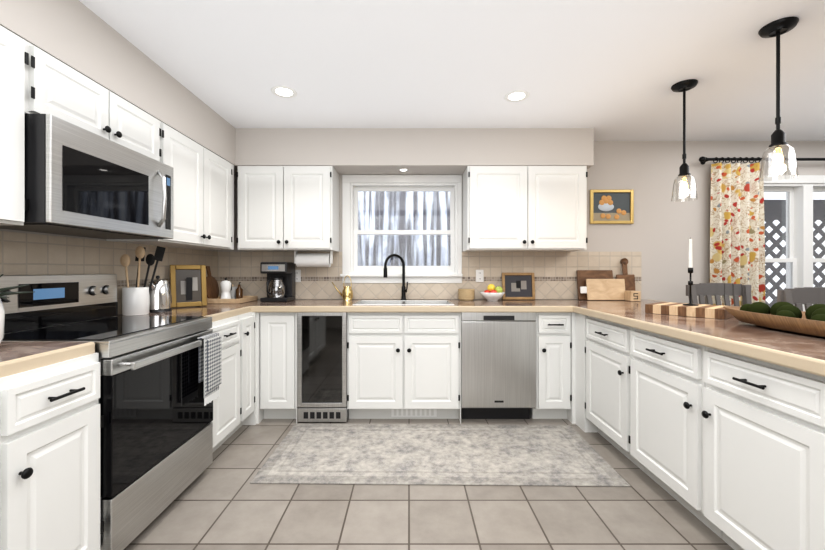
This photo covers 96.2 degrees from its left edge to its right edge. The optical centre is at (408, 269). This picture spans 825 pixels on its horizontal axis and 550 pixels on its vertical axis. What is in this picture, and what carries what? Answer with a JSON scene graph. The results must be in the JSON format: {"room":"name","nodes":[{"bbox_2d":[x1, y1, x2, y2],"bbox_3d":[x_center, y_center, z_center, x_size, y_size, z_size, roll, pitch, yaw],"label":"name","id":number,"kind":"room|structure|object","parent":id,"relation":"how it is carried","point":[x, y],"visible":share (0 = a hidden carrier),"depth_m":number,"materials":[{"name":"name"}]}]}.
{"room":"kitchen","nodes":[
{"label":"kitchen","id":0,"kind":"room"},
{"bbox_2d":[0,229,217,314],"bbox_3d":[-1.875,-0.012,0.840,0.150,2.400,5.580,0,0,0],"label":"wall","id":1,"kind":"structure","parent":0,"point":[8,230],"depth_m":1.87,"materials":[{"name":"grey paint"}]},
{"bbox_2d":[0,231,219,314],"bbox_3d":[-1.795,0.051,1.875,0.010,0.447,3.150,0,0,0],"label":"backsplash","id":2,"kind":"structure","parent":1,"relation":"attached to","point":[20,253],"depth_m":2.06,"materials":[{"name":"tile"}]},
{"bbox_2d":[0,0,593,174],"bbox_3d":[-0.110,-1.054,0.840,3.380,0.317,5.280,0,0,0],"label":"soffit","id":3,"kind":"structure","parent":0,"point":[80,37],"depth_m":3.17,"materials":[{"name":"grey paint"}]},
{"bbox_2d":[0,25,35,224],"bbox_3d":[-1.634,-0.532,0.966,0.328,0.720,0.931,0,0,0],"label":"upper cabinet","id":4,"kind":"object","parent":3,"relation":"hanging from","point":[17,55],"depth_m":1.38,"materials":[{"name":"white wood"}]},
{"bbox_2d":[36,47,163,162],"bbox_3d":[-1.634,-0.752,1.815,0.328,0.281,0.764,0,0,0],"label":"upper cabinet","id":5,"kind":"object","parent":3,"relation":"hanging from","point":[62,92],"depth_m":1.72,"materials":[{"name":"white wood"}]},
{"bbox_2d":[0,114,173,238],"bbox_3d":[-1.569,-0.394,1.815,0.459,0.427,0.754,0,0,0],"label":"microwave","id":6,"kind":"object","parent":5,"relation":"attached to","point":[80,182],"visible":0.98,"depth_m":1.63,"materials":[{"name":"silver metal"}]},
{"bbox_2d":[106,124,233,249],"bbox_3d":[-1.634,-0.532,2.674,0.328,0.720,0.950,0,0,0],"label":"upper cabinet","id":7,"kind":"object","parent":3,"relation":"hanging from","point":[203,180],"depth_m":2.60,"materials":[{"name":"white wood"}]},
{"bbox_2d":[236,166,338,252],"bbox_3d":[-1.062,-0.532,3.314,0.813,0.720,0.328,0,0,0],"label":"upper cabinet","id":8,"kind":"object","parent":3,"relation":"hanging from","point":[295,209],"depth_m":3.15,"materials":[{"name":"white wood"}]},
{"bbox_2d":[462,166,587,251],"bbox_3d":[1.011,-0.532,3.314,1.021,0.720,0.328,0,0,0],"label":"upper cabinet","id":9,"kind":"object","parent":3,"relation":"hanging from","point":[505,208],"depth_m":3.15,"materials":[{"name":"white wood"}]},
{"bbox_2d":[124,416,733,549],"bbox_3d":[1.825,1.238,0.840,7.550,0.100,5.580,0,0,0],"label":"floor","id":10,"kind":"structure","parent":0,"point":[220,502],"depth_m":1.80,"materials":[{"name":"tile"}]},
{"bbox_2d":[0,374,11,549],"bbox_3d":[-1.488,0.754,0.784,0.615,0.868,0.570,0,0,0],"label":"base cabinet","id":11,"kind":"object","parent":10,"relation":"on","point":[5,379],"depth_m":1.09,"materials":[{"name":"white wood"}]},
{"bbox_2d":[4,350,103,549],"bbox_3d":[-1.488,0.754,1.250,0.615,0.868,0.362,0,0,0],"label":"base cabinet","id":12,"kind":"object","parent":10,"relation":"on","point":[57,421],"depth_m":1.25,"materials":[{"name":"white wood"}]},
{"bbox_2d":[0,342,94,373],"bbox_3d":[-1.505,0.301,0.966,0.589,0.050,0.932,0,0,0],"label":"countertop","id":13,"kind":"structure","parent":12,"relation":"on","point":[13,355],"depth_m":1.28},
{"bbox_2d":[0,274,32,342],"bbox_3d":[-1.433,0.135,1.250,0.233,0.283,0.150,0,0,0],"label":"vase","id":14,"kind":"object","parent":13,"relation":"on","point":[2,313],"visible":1,"depth_m":1.28,"materials":[{"name":"white ceramic"}]},
{"bbox_2d":[0,274,220,549],"bbox_3d":[-1.437,0.606,1.815,0.703,1.165,0.754,0,0,0],"label":"range","id":15,"kind":"object","parent":10,"relation":"on","point":[160,379],"visible":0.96,"depth_m":1.71,"materials":[{"name":"silver metal"}]},
{"bbox_2d":[197,333,220,405],"bbox_3d":[-1.109,0.547,2.061,0.049,0.371,0.162,0,0,0],"label":"towel","id":16,"kind":"object","parent":15,"relation":"hanging from","point":[209,352],"depth_m":2.03,"materials":[{"name":"white fabric"}]},
{"bbox_2d":[210,314,243,451],"bbox_3d":[-1.488,0.754,2.402,0.615,0.868,0.407,0,0,0],"label":"base cabinet","id":17,"kind":"object","parent":10,"relation":"on","point":[228,408],"depth_m":2.45,"materials":[{"name":"white wood"}]},
{"bbox_2d":[118,306,251,317],"bbox_3d":[-1.505,0.301,2.525,0.589,0.050,0.654,0,0,0],"label":"countertop","id":18,"kind":"structure","parent":17,"relation":"on","point":[206,311],"depth_m":2.48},
{"bbox_2d":[120,246,165,315],"bbox_3d":[-1.664,0.062,2.311,0.223,0.430,0.214,0,0,0],"label":"utensil crock","id":19,"kind":"object","parent":18,"relation":"on","point":[136,300],"visible":1,"depth_m":2.26,"materials":[{"name":"white ceramic"}]},
{"bbox_2d":[146,275,171,312],"bbox_3d":[-1.680,0.157,2.489,0.160,0.240,0.242,0,0,0],"label":"kettle","id":20,"kind":"object","parent":18,"relation":"on","point":[160,297],"visible":0.92,"depth_m":2.42,"materials":[{"name":"silver metal"}]},
{"bbox_2d":[170,265,206,307],"bbox_3d":[-1.649,0.119,2.771,0.235,0.314,0.068,0,0,-40],"label":"photo frame","id":21,"kind":"object","parent":18,"relation":"on","point":[188,287],"visible":1,"depth_m":2.76,"materials":[{"name":"brown metal"}]},
{"bbox_2d":[244,310,255,424],"bbox_3d":[-1.488,0.754,2.732,0.615,0.868,0.254,0,0,0],"label":"base cabinet","id":22,"kind":"object","parent":10,"relation":"on","point":[249,315],"depth_m":2.76,"materials":[{"name":"white wood"}]},
{"bbox_2d":[256,314,297,423],"bbox_3d":[-1.024,0.754,3.167,0.313,0.868,0.616,0,0,0],"label":"base cabinet","id":23,"kind":"object","parent":10,"relation":"on","point":[276,334],"depth_m":2.86,"materials":[{"name":"white wood"}]},
{"bbox_2d":[297,312,348,421],"bbox_3d":[-0.674,0.755,3.158,0.381,0.866,0.600,0,0,0],"label":"wine cooler","id":24,"kind":"object","parent":10,"relation":"on","point":[321,366],"visible":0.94,"depth_m":2.87,"materials":[{"name":"stainless steel"},{"name":"black glass"},{"name":"black plastic"}]},
{"bbox_2d":[347,302,460,423],"bbox_3d":[-0.040,0.754,3.167,0.883,0.868,0.616,0,0,0],"label":"base cabinet","id":25,"kind":"object","parent":10,"relation":"on","point":[400,366],"depth_m":2.86,"materials":[{"name":"white wood"}]},
{"bbox_2d":[207,298,658,313],"bbox_3d":[0.214,0.301,3.151,4.027,0.050,0.642,0,0,0],"label":"countertop","id":26,"kind":"structure","parent":25,"relation":"on","point":[294,306],"depth_m":2.88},
{"bbox_2d":[206,266,257,303],"bbox_3d":[-1.560,0.121,3.215,0.340,0.310,0.370,0,0,0],"label":"tray","id":27,"kind":"object","parent":26,"relation":"on","point":[230,294],"visible":0.98,"depth_m":3.13,"materials":[{"name":"brown wood"}]},
{"bbox_2d":[260,262,294,301],"bbox_3d":[-1.170,0.104,3.304,0.230,0.345,0.272,0,0,0],"label":"coffee maker","id":28,"kind":"object","parent":26,"relation":"on","point":[280,284],"visible":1,"depth_m":3.22,"materials":[{"name":"black plastic"}]},
{"bbox_2d":[332,275,352,299],"bbox_3d":[-0.612,0.163,3.400,0.193,0.228,0.100,0,0,0],"label":"watering can","id":29,"kind":"object","parent":26,"relation":"on","point":[347,293],"visible":1,"depth_m":3.37,"materials":[{"name":"gold metal"}]},
{"bbox_2d":[458,289,474,300],"bbox_3d":[0.525,0.226,3.385,0.153,0.102,0.153,0,0,0],"label":"woven basket","id":30,"kind":"object","parent":26,"relation":"on","point":[466,294],"visible":1,"depth_m":3.32,"materials":[{"name":"beige wicker"}]},
{"bbox_2d":[480,284,504,300],"bbox_3d":[0.750,0.201,3.330,0.224,0.151,0.224,0,0,0],"label":"fruit bowl","id":31,"kind":"object","parent":26,"relation":"on","point":[493,293],"visible":1,"depth_m":3.27,"materials":[{"name":"white ceramic"}]},
{"bbox_2d":[502,273,534,299],"bbox_3d":[1.015,0.150,3.435,0.300,0.250,0.045,0,0,0],"label":"photo frame","id":32,"kind":"object","parent":26,"relation":"on","point":[518,286],"visible":0.98,"depth_m":3.43,"materials":[{"name":"brown wood"}]},
{"bbox_2d":[577,258,635,299],"bbox_3d":[1.827,0.083,3.412,0.525,0.386,0.102,0,0,0],"label":"cutting boards","id":33,"kind":"object","parent":26,"relation":"on","point":[598,285],"visible":0.83,"depth_m":3.39,"materials":[{"name":"brown wood"}]},
{"bbox_2d":[625,291,640,300],"bbox_3d":[2.000,0.232,3.309,0.090,0.090,0.091,0,0,0],"label":"block","id":34,"kind":"object","parent":26,"relation":"on","point":[632,295],"visible":0.96,"depth_m":3.27,"materials":[{"name":"brown wood"}]},
{"bbox_2d":[250,423,630,486],"bbox_3d":[0.170,1.183,2.438,2.111,0.009,0.824,0,0,0],"label":"rug","id":35,"kind":"object","parent":10,"relation":"on","point":[459,454],"visible":1,"depth_m":2.33,"materials":[{"name":"grey fabric"}]},
{"bbox_2d":[461,312,535,418],"bbox_3d":[0.694,0.755,3.156,0.579,0.866,0.603,0,0,0],"label":"dishwasher","id":36,"kind":"object","parent":10,"relation":"on","point":[498,365],"visible":0.77,"depth_m":2.86,"materials":[{"name":"silver metal"}]},
{"bbox_2d":[530,314,579,425],"bbox_3d":[1.135,0.754,3.167,0.300,0.868,0.616,0,0,0],"label":"base cabinet","id":37,"kind":"object","parent":10,"relation":"on","point":[557,335],"depth_m":2.86,"materials":[{"name":"white wood"}]},
{"bbox_2d":[580,310,623,453],"bbox_3d":[1.593,0.754,2.437,0.616,0.868,0.538,0,0,0],"label":"base cabinet","id":38,"kind":"object","parent":10,"relation":"on","point":[601,339],"depth_m":2.46,"materials":[{"name":"white wood"}]},
{"bbox_2d":[686,283,751,305],"bbox_3d":[2.551,0.648,2.840,0.522,1.080,0.500,0,0,0],"label":"chair","id":39,"kind":"object","parent":10,"relation":"on","point":[716,290],"visible":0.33,"depth_m":3.05,"materials":[{"name":"grey"}]},
{"bbox_2d":[624,322,823,549],"bbox_3d":[1.593,0.754,1.642,0.616,0.868,1.052,0,0,0],"label":"base cabinet","id":40,"kind":"object","parent":10,"relation":"on","point":[716,426],"depth_m":1.48,"materials":[{"name":"white wood"}]},
{"bbox_2d":[576,306,824,369],"bbox_3d":[1.753,0.301,1.701,0.995,0.050,2.302,0,0,0],"label":"countertop","id":41,"kind":"structure","parent":40,"relation":"on","point":[790,346],"depth_m":1.65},
{"bbox_2d":[645,237,733,318],"bbox_3d":[1.763,0.036,2.318,0.300,0.480,0.400,0,0,-37],"label":"candlestick","id":42,"kind":"object","parent":41,"relation":"on","point":[690,309],"visible":1,"depth_m":2.26,"materials":[{"name":"brown wood"}]},
{"bbox_2d":[724,302,824,337],"bbox_3d":[1.780,0.210,1.500,0.330,0.132,1.120,0,0,0],"label":"bowl","id":43,"kind":"object","parent":41,"relation":"on","point":[789,317],"visible":1,"depth_m":1.67,"materials":[{"name":"brown wood"}]},
{"bbox_2d":[777,287,824,310],"bbox_3d":[2.551,0.648,2.080,0.522,1.080,0.500,0,0,0],"label":"chair","id":44,"kind":"object","parent":10,"relation":"on","point":[807,297],"visible":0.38,"depth_m":2.30,"materials":[{"name":"grey"}]},
{"bbox_2d":[824,370,824,549],"bbox_3d":[1.593,0.754,0.833,0.616,0.868,0.566,0,0,0],"label":"base cabinet","id":45,"kind":"object","parent":10,"relation":"on","point":[824,370],"depth_m":1.15,"materials":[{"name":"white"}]},
{"bbox_2d":[79,0,824,140],"bbox_3d":[1.825,-1.262,0.840,7.550,0.100,5.580,0,0,0],"label":"ceiling","id":46,"kind":"structure","parent":0,"point":[611,70],"depth_m":2.16,"materials":[{"name":"white paint"}]},
{"bbox_2d":[271,86,296,97],"bbox_3d":[-0.850,-1.209,2.520,0.170,0.006,0.170,0,0,0],"label":"recessed light","id":47,"kind":"object","parent":46,"relation":"in","point":[284,92],"visible":1,"depth_m":2.51,"materials":[{"name":"white"}]},
{"bbox_2d":[504,90,528,101],"bbox_3d":[0.750,-1.209,2.580,0.170,0.006,0.170,0,0,0],"label":"recessed light","id":48,"kind":"object","parent":46,"relation":"in","point":[517,96],"visible":1,"depth_m":2.58,"materials":[{"name":"white"}]},
{"bbox_2d":[671,79,697,201],"bbox_3d":[1.800,-0.834,2.420,0.144,0.754,0.144,0,0,0],"label":"pendant light","id":49,"kind":"object","parent":46,"relation":"hanging from","point":[683,86],"visible":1,"depth_m":2.41,"materials":[{"name":"clear glass"}]},
{"bbox_2d":[758,16,798,180],"bbox_3d":[1.835,-0.834,1.840,0.144,0.754,0.144,0,0,0],"label":"pendant light","id":50,"kind":"object","parent":46,"relation":"hanging from","point":[777,28],"visible":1,"depth_m":1.83,"materials":[{"name":"clear glass"}]},
{"bbox_2d":[218,141,824,303],"bbox_3d":[1.825,-0.012,3.555,7.250,2.400,0.150,0,0,0],"label":"wall","id":51,"kind":"structure","parent":0,"point":[660,231],"depth_m":3.48,"materials":[{"name":"grey paint"}]},
{"bbox_2d":[340,175,462,282],"bbox_3d":[-0.071,-0.385,3.530,1.138,1.015,0.200,0,0,0],"label":"kitchen window","id":52,"kind":"structure","parent":51,"relation":"in","point":[452,185],"depth_m":3.48,"materials":[{"name":"white"}]},
{"bbox_2d":[220,252,641,298],"bbox_3d":[0.190,0.051,3.475,3.980,0.447,0.010,0,0,0],"label":"backsplash","id":53,"kind":"structure","parent":51,"relation":"attached to","point":[555,275],"depth_m":3.47,"materials":[{"name":"tile"}]},
{"bbox_2d":[295,270,300,281],"bbox_3d":[-1.050,0.056,3.466,0.072,0.115,0.008,0,0,0],"label":"electrical outlet","id":54,"kind":"object","parent":53,"relation":"attached to","point":[297,275],"visible":0.71,"depth_m":3.46,"materials":[{"name":"white plastic"}]},
{"bbox_2d":[476,270,483,281],"bbox_3d":[0.662,0.056,3.466,0.072,0.115,0.008,0,0,0],"label":"electrical outlet","id":55,"kind":"object","parent":53,"relation":"attached to","point":[479,275],"visible":1,"depth_m":3.46,"materials":[{"name":"white plastic"}]},
{"bbox_2d":[590,190,633,223],"bbox_3d":[1.898,-0.592,3.467,0.404,0.320,0.023,0,0,0],"label":"framed picture","id":56,"kind":"object","parent":51,"relation":"attached to","point":[611,206],"visible":1,"depth_m":3.47,"materials":[{"name":"gold metal"}]},
{"bbox_2d":[699,156,824,164],"bbox_3d":[4.028,-1.007,3.418,2.744,0.062,0.122,0,0,0],"label":"curtain rod","id":57,"kind":"object","parent":51,"relation":"attached to","point":[702,159],"visible":0.9,"depth_m":3.37,"materials":[{"name":"black metal"}]},
{"bbox_2d":[710,162,764,306],"bbox_3d":[3.010,0.098,3.389,0.470,2.150,0.087,0,0,0],"label":"curtain","id":58,"kind":"object","parent":57,"relation":"hanging from","point":[737,240],"visible":0.56,"depth_m":3.39,"materials":[{"name":"multicoloured fabric"}]},
{"bbox_2d":[763,175,824,310],"bbox_3d":[4.202,-0.122,3.546,1.945,1.530,0.168,0,0,0],"label":"dining window","id":59,"kind":"structure","parent":51,"relation":"in","point":[799,260],"depth_m":3.52,"materials":[{"name":"white"}]},
{"label":"outside","id":60,"kind":"structure","parent":0,"visible":0},
{"bbox_2d":[358,192,449,265],"bbox_3d":[-0.047,-0.462,4.380,2.605,2.100,0.001,0,0,0],"label":"curtain","id":61,"kind":"object","parent":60,"point":[412,245],"depth_m":4.38,"materials":[{"name":"white fabric"}]},
{"bbox_2d":[764,192,824,307],"bbox_3d":[4.202,-0.212,4.380,3.795,2.800,0.001,0,0,0],"label":"lattice","id":62,"kind":"object","parent":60,"point":[775,234],"depth_m":4.38,"materials":[{"name":"white wood"}]}
]}

